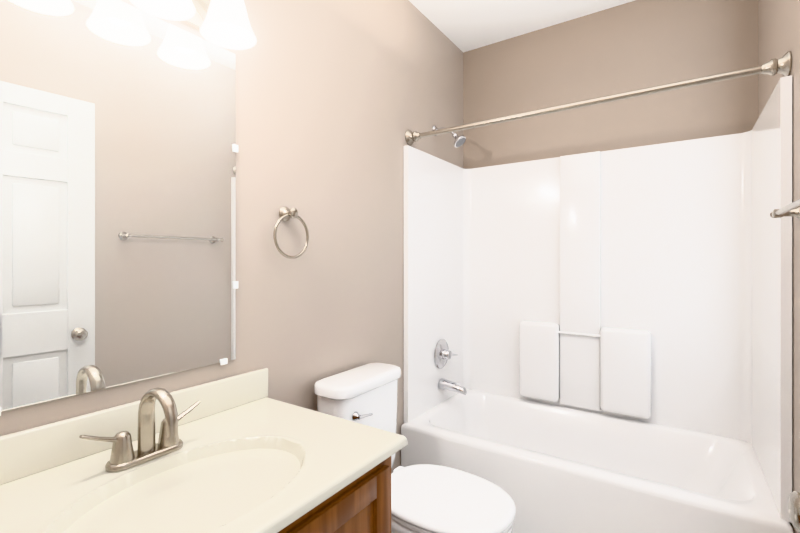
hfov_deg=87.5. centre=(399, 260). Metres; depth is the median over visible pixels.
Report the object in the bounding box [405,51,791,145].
shower curtain rod
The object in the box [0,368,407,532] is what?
bathroom vanity
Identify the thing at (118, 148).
mirror
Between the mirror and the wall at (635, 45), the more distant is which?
the wall at (635, 45)
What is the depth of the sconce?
1.16 m
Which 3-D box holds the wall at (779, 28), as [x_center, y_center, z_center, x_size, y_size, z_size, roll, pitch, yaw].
[0.979,-0.060,0.830,0.100,2.640,2.810,0,0,34]
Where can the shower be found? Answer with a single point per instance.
(598, 342)
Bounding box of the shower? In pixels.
[401,75,793,532]
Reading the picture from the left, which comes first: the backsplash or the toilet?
the backsplash
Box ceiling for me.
[409,0,634,51]
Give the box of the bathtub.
[401,387,793,532]
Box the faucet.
[79,388,199,472]
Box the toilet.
[314,363,515,532]
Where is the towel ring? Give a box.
[273,207,308,258]
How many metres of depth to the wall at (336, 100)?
1.69 m
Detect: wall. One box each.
[0,0,462,473]
[463,0,758,168]
[759,0,799,532]
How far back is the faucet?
0.96 m
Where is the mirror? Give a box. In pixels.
[0,0,237,415]
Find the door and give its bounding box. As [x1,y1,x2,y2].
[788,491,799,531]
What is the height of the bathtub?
0.420 m
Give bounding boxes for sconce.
[130,0,255,49]
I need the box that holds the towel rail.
[770,199,799,218]
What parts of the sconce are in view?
lamp shade, lamp shade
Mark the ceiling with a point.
(465, 25)
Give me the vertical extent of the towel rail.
0.050 m
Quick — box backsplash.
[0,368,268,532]
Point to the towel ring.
(286, 213)
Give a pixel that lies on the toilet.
(427, 498)

